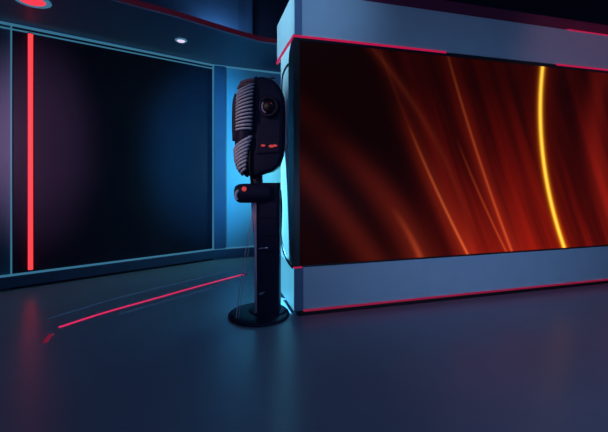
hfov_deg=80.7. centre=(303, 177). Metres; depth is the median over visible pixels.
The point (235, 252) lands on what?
baseboard
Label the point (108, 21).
ceiling
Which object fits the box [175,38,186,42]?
recessed light
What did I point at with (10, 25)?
trim
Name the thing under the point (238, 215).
wall
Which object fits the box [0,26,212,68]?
trim
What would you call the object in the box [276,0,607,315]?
wall
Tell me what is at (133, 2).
trim
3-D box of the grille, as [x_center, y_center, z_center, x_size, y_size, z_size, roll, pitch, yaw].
[-0.495,-0.423,3.071,0.239,0.829,0.335,0,0,0]
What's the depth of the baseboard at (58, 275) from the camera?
4.31 m
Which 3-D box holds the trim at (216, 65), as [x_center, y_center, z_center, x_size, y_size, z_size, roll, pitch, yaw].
[2.338,-1.645,6.118,7.532,0.012,0.558,0,0,-10]
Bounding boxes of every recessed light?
[15,0,51,8]
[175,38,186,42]
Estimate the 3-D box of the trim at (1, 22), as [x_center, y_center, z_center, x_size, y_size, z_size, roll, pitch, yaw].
[-3.297,-1.645,3.715,4.984,0.016,0.050,0,0,-37]
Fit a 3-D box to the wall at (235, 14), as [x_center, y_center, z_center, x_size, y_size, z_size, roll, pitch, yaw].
[-2.548,-2.550,3.282,4.722,1.700,0.123,0,0,-38]
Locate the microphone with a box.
[228,76,288,326]
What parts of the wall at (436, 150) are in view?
flank light panel, corner trim, corner trim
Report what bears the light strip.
on the floor
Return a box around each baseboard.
[0,250,213,288]
[214,247,253,257]
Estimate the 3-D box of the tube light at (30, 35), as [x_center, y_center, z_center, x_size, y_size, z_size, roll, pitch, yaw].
[-3.008,-0.287,3.938,0.050,2.610,0.049,0,0,-37]
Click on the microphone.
(258, 106)
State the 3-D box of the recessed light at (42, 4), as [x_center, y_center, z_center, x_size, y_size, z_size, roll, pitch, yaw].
[-2.552,-1.655,3.359,0.306,0.029,0.306,0,0,0]
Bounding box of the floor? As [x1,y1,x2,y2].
[0,256,607,431]
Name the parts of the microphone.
trim, stay rod, stay rod, arm, edge trim, plate, access panel, access panel, access panel, access panel, access panel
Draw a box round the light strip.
[43,269,243,342]
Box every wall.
[0,22,212,290]
[139,0,251,33]
[213,64,280,259]
[252,0,607,38]
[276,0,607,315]
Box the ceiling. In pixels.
[0,0,280,71]
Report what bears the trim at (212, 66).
attached to the wall at (122, 141)
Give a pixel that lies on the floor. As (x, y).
(533, 361)
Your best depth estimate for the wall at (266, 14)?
5.60 m
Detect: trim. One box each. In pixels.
[0,21,213,65]
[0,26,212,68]
[0,249,213,277]
[10,25,11,274]
[117,0,276,43]
[212,66,213,248]
[214,65,225,248]
[214,246,253,249]
[216,65,280,73]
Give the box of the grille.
[232,78,255,176]
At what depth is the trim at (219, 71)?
5.22 m
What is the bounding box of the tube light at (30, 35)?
[28,32,32,270]
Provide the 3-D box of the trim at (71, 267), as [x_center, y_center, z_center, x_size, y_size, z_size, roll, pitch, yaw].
[-3.296,1.041,3.713,4.984,0.014,0.056,0,0,-37]
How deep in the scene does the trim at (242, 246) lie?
5.34 m
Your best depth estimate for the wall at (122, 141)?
4.38 m

